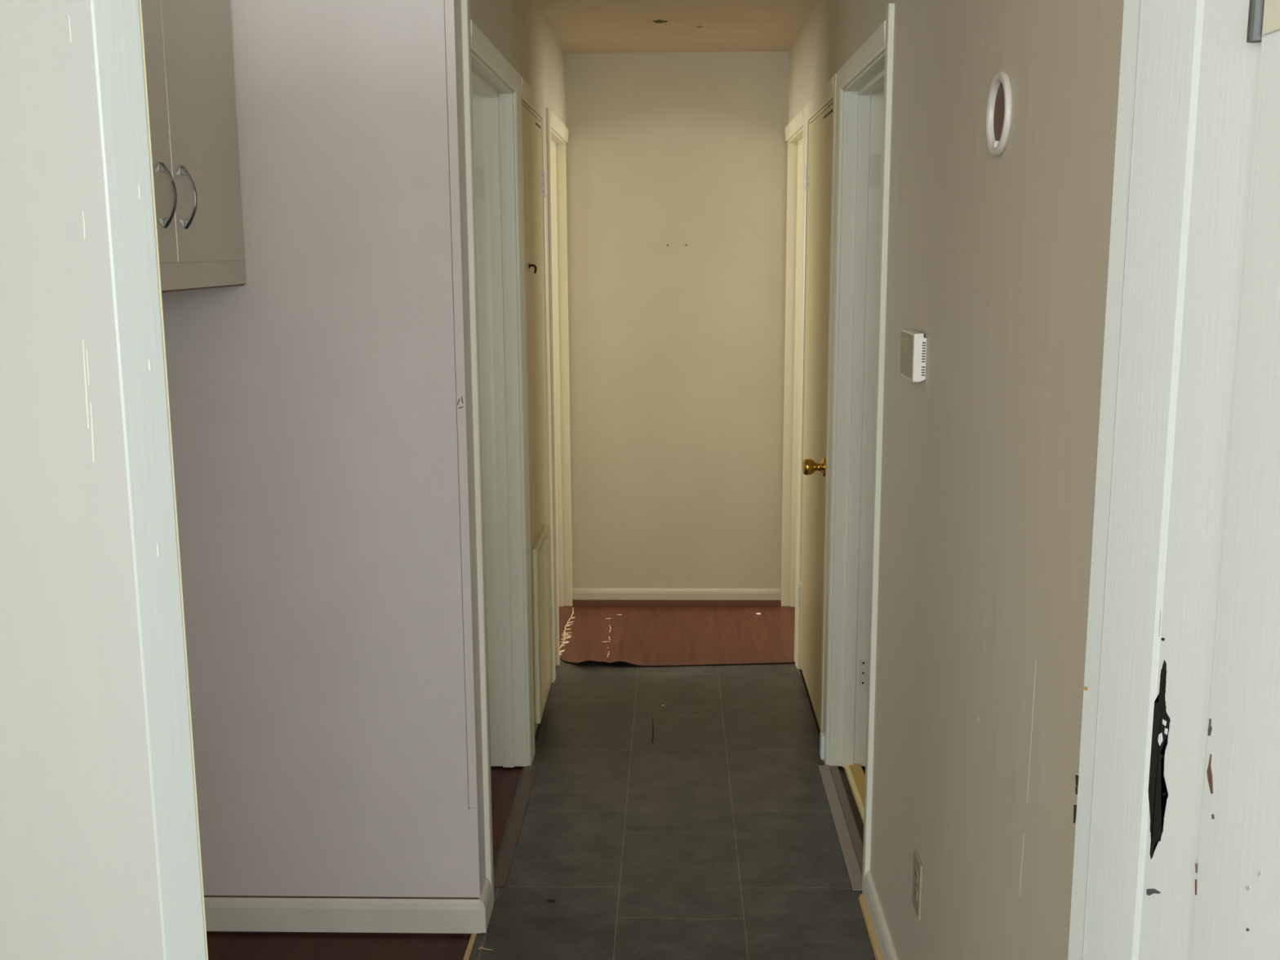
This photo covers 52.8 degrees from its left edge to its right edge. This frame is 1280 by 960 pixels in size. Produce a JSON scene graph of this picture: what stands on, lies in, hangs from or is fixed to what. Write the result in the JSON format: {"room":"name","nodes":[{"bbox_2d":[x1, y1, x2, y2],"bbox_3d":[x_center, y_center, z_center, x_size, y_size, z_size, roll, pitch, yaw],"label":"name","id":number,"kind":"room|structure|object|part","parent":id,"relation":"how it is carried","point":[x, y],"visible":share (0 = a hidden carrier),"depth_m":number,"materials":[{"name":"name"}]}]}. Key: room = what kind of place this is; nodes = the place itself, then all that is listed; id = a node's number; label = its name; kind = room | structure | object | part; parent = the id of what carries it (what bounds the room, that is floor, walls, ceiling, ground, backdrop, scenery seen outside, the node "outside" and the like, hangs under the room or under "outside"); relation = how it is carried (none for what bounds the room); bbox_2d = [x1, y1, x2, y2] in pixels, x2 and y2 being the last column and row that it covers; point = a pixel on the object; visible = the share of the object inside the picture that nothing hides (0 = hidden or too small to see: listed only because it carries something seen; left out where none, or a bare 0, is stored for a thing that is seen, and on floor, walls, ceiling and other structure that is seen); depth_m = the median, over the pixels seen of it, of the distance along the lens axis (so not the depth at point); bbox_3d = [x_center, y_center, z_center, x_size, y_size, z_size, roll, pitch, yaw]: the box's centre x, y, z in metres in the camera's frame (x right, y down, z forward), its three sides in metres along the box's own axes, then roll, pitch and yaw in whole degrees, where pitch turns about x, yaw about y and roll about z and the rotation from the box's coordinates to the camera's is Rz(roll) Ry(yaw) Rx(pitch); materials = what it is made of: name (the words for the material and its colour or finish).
{"room":"home hallway","nodes":[
{"label":"home hallway","id":0,"kind":"room"},
{"bbox_2d":[161,0,485,933],"bbox_3d":[-1.804,-0.119,2.942,2.841,2.510,0.100,0,10,1],"label":"wall","id":1,"kind":"structure","parent":0,"point":[313,398],"depth_m":2.88,"materials":[{"name":"white paint"}]},
{"bbox_2d":[141,0,246,292],"bbox_3d":[-1.015,-0.750,2.350,0.348,0.806,0.799,0,10,1],"label":"upper cabinet","id":2,"kind":"object","parent":1,"relation":"attached to","point":[188,44],"visible":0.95,"depth_m":2.49,"materials":[{"name":"brown wood"}]},
{"bbox_3d":[-0.875,-0.733,2.155,0.007,0.733,0.396,0,10,1],"label":"door","id":3,"kind":"part","parent":2,"relation":"part of","materials":[{"name":"beige wood"}]},
{"bbox_3d":[-0.856,-0.517,2.340,0.030,0.117,0.008,0,10,1],"label":"handle","id":4,"kind":"part","parent":2,"relation":"part of","materials":[{"name":"silver metal"}]},
{"bbox_3d":[-0.853,-0.535,2.439,0.030,0.117,0.008,0,10,1],"label":"handle","id":5,"kind":"part","parent":2,"relation":"part of","materials":[{"name":"silver metal"}]},
{"bbox_2d":[204,895,481,933],"bbox_3d":[-0.772,1.032,3.065,0.795,0.085,0.014,0,10,1],"label":"baseboard","id":6,"kind":"structure","parent":1,"relation":"attached to","point":[222,913],"depth_m":3.06,"materials":[{"name":"white wood"}]},
{"bbox_2d":[444,0,477,808],"bbox_3d":[-0.396,-0.263,2.827,0.022,2.100,0.006,0,10,1],"label":"trim","id":7,"kind":"structure","parent":1,"relation":"attached to","point":[449,6],"depth_m":2.84,"materials":[{"name":"grey paint"}]},
{"bbox_2d":[472,111,488,661],"bbox_3d":[-1.208,-0.489,4.975,1.526,2.510,4.300,0,10,1],"label":"wall","id":8,"kind":"structure","parent":0,"point":[473,112],"depth_m":4.77,"materials":[{"name":"white paint"}]},
{"bbox_2d":[470,0,572,666],"bbox_3d":[-0.388,-0.491,4.963,0.115,2.510,4.080,0,10,1],"label":"wall","id":9,"kind":"structure","parent":0,"point":[518,29],"depth_m":4.11,"materials":[{"name":"beige paint"}]},
{"bbox_2d":[479,878,492,933],"bbox_3d":[-0.371,1.024,3.103,0.014,0.084,0.107,0,10,1],"label":"baseboard","id":10,"kind":"structure","parent":9,"relation":"attached to","point":[486,900],"depth_m":3.08,"materials":[{"name":"white wood"}]},
{"bbox_2d":[461,0,555,908],"bbox_3d":[-0.411,-0.278,3.809,0.128,2.400,1.739,0,10,1],"label":"door frame","id":11,"kind":"structure","parent":9,"relation":"attached to","point":[491,85],"depth_m":3.82,"materials":[{"name":"white wood"}]},
{"bbox_3d":[-0.375,-0.129,2.983,0.014,2.400,0.062,0,10,1],"label":"casing","id":12,"kind":"part","parent":11,"relation":"part of","materials":[{"name":"white wood"}]},
{"bbox_3d":[-0.467,-0.857,3.729,0.022,0.090,0.004,0,10,1],"label":"hinge plate","id":13,"kind":"part","parent":11,"relation":"part of","materials":[{"name":"white metal"}]},
{"bbox_3d":[-0.368,-1.065,3.271,0.014,0.058,0.837,0,10,1],"label":"casing","id":14,"kind":"part","parent":11,"relation":"part of","materials":[{"name":"white wood"}]},
{"bbox_3d":[-0.351,-0.140,3.893,0.014,2.099,0.060,0,10,1],"label":"casing","id":15,"kind":"part","parent":11,"relation":"part of","materials":[{"name":"white wood"}]},
{"bbox_3d":[-0.349,-0.153,3.965,0.014,2.099,0.060,0,10,1],"label":"casing","id":16,"kind":"part","parent":11,"relation":"part of","materials":[{"name":"white wood"}]},
{"bbox_3d":[-0.345,-1.221,4.134,0.014,0.058,0.652,0,10,1],"label":"casing","id":17,"kind":"part","parent":11,"relation":"part of","materials":[{"name":"white wood"}]},
{"bbox_3d":[-0.331,-0.279,4.663,0.014,2.099,0.055,0,10,1],"label":"casing","id":18,"kind":"part","parent":11,"relation":"part of","materials":[{"name":"white wood"}]},
{"bbox_2d":[521,104,552,734],"bbox_3d":[-0.356,-0.194,4.326,0.046,2.007,0.647,0,10,1],"label":"door","id":19,"kind":"structure","parent":9,"relation":"in","point":[534,184],"depth_m":4.25,"materials":[{"name":"beige paint"}]},
{"bbox_2d":[528,262,537,273],"bbox_3d":[-0.338,-0.668,4.071,0.025,0.033,0.018,0,10,1],"label":"hook","id":20,"kind":"object","parent":19,"relation":"attached to","point":[530,265],"visible":1,"depth_m":4.07,"materials":[{"name":"brown metal"}]},
{"bbox_2d":[532,524,551,723],"bbox_3d":[-0.333,0.480,4.397,0.017,0.590,0.395,0,10,1],"label":"vent grille","id":21,"kind":"object","parent":19,"relation":"attached to","point":[540,550],"visible":1,"depth_m":4.35,"materials":[{"name":"paint"}]},
{"bbox_3d":[-0.340,-1.028,4.478,0.004,0.090,0.052,0,10,1],"label":"hinge plate","id":22,"kind":"part","parent":19,"relation":"part of","materials":[{"name":"white metal"}]},
{"bbox_2d":[546,107,572,665],"bbox_3d":[-0.373,-0.386,5.260,0.128,2.099,0.859,0,10,1],"label":"door frame","id":23,"kind":"structure","parent":9,"relation":"attached to","point":[557,132],"depth_m":5.59,"materials":[{"name":"white wood"}]},
{"bbox_3d":[-0.326,-0.315,4.863,0.014,2.099,0.055,0,10,1],"label":"casing","id":24,"kind":"part","parent":23,"relation":"part of","materials":[{"name":"white wood"}]},
{"bbox_3d":[-0.321,-1.394,5.098,0.014,0.058,0.792,0,10,1],"label":"casing","id":25,"kind":"part","parent":23,"relation":"part of","materials":[{"name":"white wood"}]},
{"bbox_2d":[206,669,865,959],"bbox_3d":[-0.228,1.159,2.756,6.200,0.044,9.200,0,10,1],"label":"floor","id":26,"kind":"structure","parent":0,"point":[221,945],"depth_m":3.04,"materials":[{"name":"brown wood"}]},
{"bbox_2d":[462,933,476,959],"bbox_3d":[-0.404,1.120,2.822,0.013,0.005,0.535,0,10,2],"label":"strip","id":27,"kind":"object","parent":26,"relation":"on","point":[473,937],"visible":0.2,"depth_m":3.00,"materials":[{"name":"beige wood"}]},
{"bbox_2d":[843,763,865,823],"bbox_3d":[0.666,0.915,3.909,0.062,0.018,1.001,0,10,1],"label":"batten","id":28,"kind":"object","parent":26,"relation":"on","point":[855,775],"visible":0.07,"depth_m":3.89,"materials":[{"name":"yellow wood"}]},
{"bbox_2d":[468,605,875,959],"bbox_3d":[0.079,1.210,2.244,1.280,0.029,7.390,0,10,1],"label":"floor","id":29,"kind":"structure","parent":0,"point":[700,824],"depth_m":3.74,"materials":[{"name":"tile"}]},
{"bbox_2d":[493,768,536,887],"bbox_3d":[-0.349,0.968,3.650,0.035,0.002,0.760,0,10,1],"label":"threshold strip","id":30,"kind":"object","parent":29,"relation":"on","point":[502,872],"visible":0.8,"depth_m":3.60,"materials":[{"name":"grey metal"}]},
{"bbox_2d":[817,764,862,890],"bbox_3d":[0.577,0.964,3.643,0.060,0.003,0.796,0,10,1],"label":"threshold strip","id":31,"kind":"object","parent":29,"relation":"on","point":[850,856],"visible":0.78,"depth_m":3.63,"materials":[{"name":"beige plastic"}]},
{"bbox_2d":[564,51,788,588],"bbox_3d":[0.161,-0.626,5.697,1.175,2.510,0.100,0,10,1],"label":"wall","id":32,"kind":"structure","parent":0,"point":[677,349],"depth_m":5.63,"materials":[{"name":"beige paint"}]},
{"bbox_2d":[572,588,781,605],"bbox_3d":[0.166,0.531,5.847,0.945,0.078,0.016,0,10,1],"label":"baseboard","id":33,"kind":"structure","parent":32,"relation":"attached to","point":[577,593],"depth_m":5.84,"materials":[{"name":"white wood"}]},
{"bbox_2d":[534,0,818,53],"bbox_3d":[-0.240,-1.269,2.318,6.200,0.062,9.200,0,10,1],"label":"ceiling","id":34,"kind":"structure","parent":0,"point":[579,26],"depth_m":4.76,"materials":[{"name":"white paint"}]},
{"bbox_2d":[781,0,1124,959],"bbox_3d":[0.648,-0.330,4.040,0.116,2.510,5.900,0,10,1],"label":"wall","id":35,"kind":"structure","parent":0,"point":[1001,262],"depth_m":2.01,"materials":[{"name":"beige paint"}]},
{"bbox_2d":[781,73,836,732],"bbox_3d":[0.662,-0.310,4.807,0.128,2.099,1.734,0,10,1],"label":"door frame","id":36,"kind":"structure","parent":35,"relation":"attached to","point":[794,130],"depth_m":5.48,"materials":[{"name":"white wood"}]},
{"bbox_3d":[0.611,-1.399,5.096,0.014,0.058,0.757,0,10,1],"label":"casing","id":37,"kind":"part","parent":36,"relation":"part of","materials":[{"name":"white wood"}]},
{"bbox_3d":[0.606,-0.323,4.878,0.014,2.099,0.055,0,10,1],"label":"casing","id":38,"kind":"part","parent":36,"relation":"part of","materials":[{"name":"white wood"}]},
{"bbox_3d":[0.604,-0.310,4.806,0.014,2.099,0.055,0,10,1],"label":"casing","id":39,"kind":"part","parent":36,"relation":"part of","materials":[{"name":"white wood"}]},
{"bbox_3d":[0.588,-1.240,4.216,0.014,0.058,0.777,0,10,1],"label":"casing","id":40,"kind":"part","parent":36,"relation":"part of","materials":[{"name":"white wood"}]},
{"bbox_3d":[0.583,-0.162,3.985,0.014,2.099,0.060,0,10,1],"label":"casing","id":41,"kind":"part","parent":36,"relation":"part of","materials":[{"name":"white wood"}]},
{"bbox_2d":[797,102,833,729],"bbox_3d":[0.581,-0.216,4.407,0.103,2.001,0.772,0,10,1],"label":"door","id":42,"kind":"structure","parent":35,"relation":"in","point":[818,179],"depth_m":4.40,"materials":[{"name":"beige paint"}]},
{"bbox_3d":[0.610,0.437,4.890,0.004,0.090,0.052,0,10,1],"label":"hinge plate","id":43,"kind":"part","parent":42,"relation":"part of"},
{"bbox_3d":[0.602,-1.084,4.616,0.004,0.090,0.052,0,10,1],"label":"hinge plate","id":44,"kind":"part","parent":42,"relation":"part of","materials":[{"name":"white metal"}]},
{"bbox_3d":[0.556,-0.042,4.120,0.068,0.064,0.064,0,10,1],"label":"knob","id":45,"kind":"part","parent":42,"relation":"part of","materials":[{"name":"gold metal"}]},
{"bbox_2d":[819,3,894,893],"bbox_3d":[0.622,-0.081,3.462,0.139,2.125,0.910,0,10,1],"label":"door frame","id":46,"kind":"structure","parent":35,"relation":"attached to","point":[864,104],"depth_m":3.79,"materials":[{"name":"white wood"}]},
{"bbox_3d":[0.580,-0.143,3.884,0.014,2.099,0.060,0,10,1],"label":"casing","id":47,"kind":"part","parent":46,"relation":"part of","materials":[{"name":"white wood"}]},
{"bbox_3d":[0.564,-1.072,3.284,0.014,0.058,0.792,0,10,1],"label":"casing","id":48,"kind":"part","parent":46,"relation":"part of","materials":[{"name":"white wood"}]},
{"bbox_3d":[0.688,0.595,3.977,0.025,0.088,0.004,0,10,1],"label":"hinge plate","id":49,"kind":"part","parent":46,"relation":"part of","materials":[{"name":"silver metal"}]},
{"bbox_3d":[0.678,-0.890,3.709,0.028,0.090,0.004,0,10,1],"label":"hinge plate","id":50,"kind":"part","parent":46,"relation":"part of","materials":[{"name":"white metal"}]},
{"bbox_3d":[0.559,-0.005,3.044,0.014,2.125,0.058,0,10,1],"label":"casing","id":51,"kind":"part","parent":46,"relation":"part of","materials":[{"name":"white wood"}]},
{"bbox_2d":[858,870,898,959],"bbox_3d":[0.533,1.169,2.288,0.026,0.082,1.855,0,10,1],"label":"baseboard","id":52,"kind":"structure","parent":35,"relation":"attached to","point":[882,931],"depth_m":3.01,"materials":[{"name":"white wood"}]},
{"bbox_2d":[900,328,926,382],"bbox_3d":[0.539,-0.247,2.548,0.026,0.094,0.141,0,10,1],"label":"thermostat","id":53,"kind":"object","parent":35,"relation":"attached to","point":[913,343],"visible":1,"depth_m":2.49,"materials":[{"name":"white plastic"}]},
{"bbox_2d":[911,849,923,919],"bbox_3d":[0.550,0.803,2.558,0.007,0.115,0.072,0,10,1],"label":"wall outlet","id":54,"kind":"object","parent":35,"relation":"attached to","point":[917,866],"visible":1,"depth_m":2.54,"materials":[{"name":"grey plastic"}]},
{"bbox_2d":[913,885,917,902],"bbox_3d":[0.548,0.822,2.561,0.003,0.027,0.034,0,10,1],"label":"socket","id":55,"kind":"object","parent":54,"relation":"attached to","point":[915,887],"depth_m":2.56,"materials":[{"name":"beige plastic"}]},
{"bbox_2d":[914,866,917,884],"bbox_3d":[0.548,0.784,2.554,0.003,0.027,0.034,0,10,1],"label":"socket","id":56,"kind":"object","parent":54,"relation":"attached to","point":[915,868],"depth_m":2.56,"materials":[{"name":"beige plastic"}]},
{"bbox_2d":[986,71,1012,155],"bbox_3d":[0.530,-0.541,1.906,0.010,0.121,0.121,0,10,1],"label":"ring","id":57,"kind":"object","parent":35,"relation":"attached to","point":[999,105],"visible":1,"depth_m":1.91,"materials":[{"name":"white plastic"}]},
{"bbox_2d":[1067,0,1261,959],"bbox_3d":[0.464,0.210,1.047,0.126,2.410,0.278,0,10,1],"label":"door frame","id":58,"kind":"structure","parent":35,"relation":"attached to","point":[1188,77],"depth_m":0.99,"materials":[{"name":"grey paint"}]},
{"bbox_3d":[0.468,0.191,1.155,0.125,2.410,0.042,0,10,1],"label":"casing","id":59,"kind":"part","parent":58,"relation":"part of","materials":[{"name":"white wood"}]},
{"bbox_2d":[1191,0,1279,959],"bbox_3d":[0.404,0.485,0.563,0.048,2.018,0.786,0,10,1],"label":"door","id":60,"kind":"structure","parent":35,"relation":"in","point":[1237,910],"depth_m":0.83,"materials":[{"name":"white paint"}]},
{"bbox_3d":[0.391,-0.326,0.786,0.003,0.101,0.027,0,10,1],"label":"hinge plate","id":61,"kind":"part","parent":60,"relation":"part of","materials":[{"name":"white metal"}]},
{"bbox_3d":[-2.089,0.103,1.714,2.335,2.510,0.080,0,10,1],"label":"wall","id":62,"kind":"structure","parent":0,"visible":0},
{"bbox_2d":[0,0,208,959],"bbox_3d":[-0.639,0.340,1.395,0.039,2.018,0.763,-9,13,-40],"label":"door","id":63,"kind":"structure","parent":62,"relation":"in","point":[100,859],"depth_m":1.11,"materials":[{"name":"paint"}]}
]}

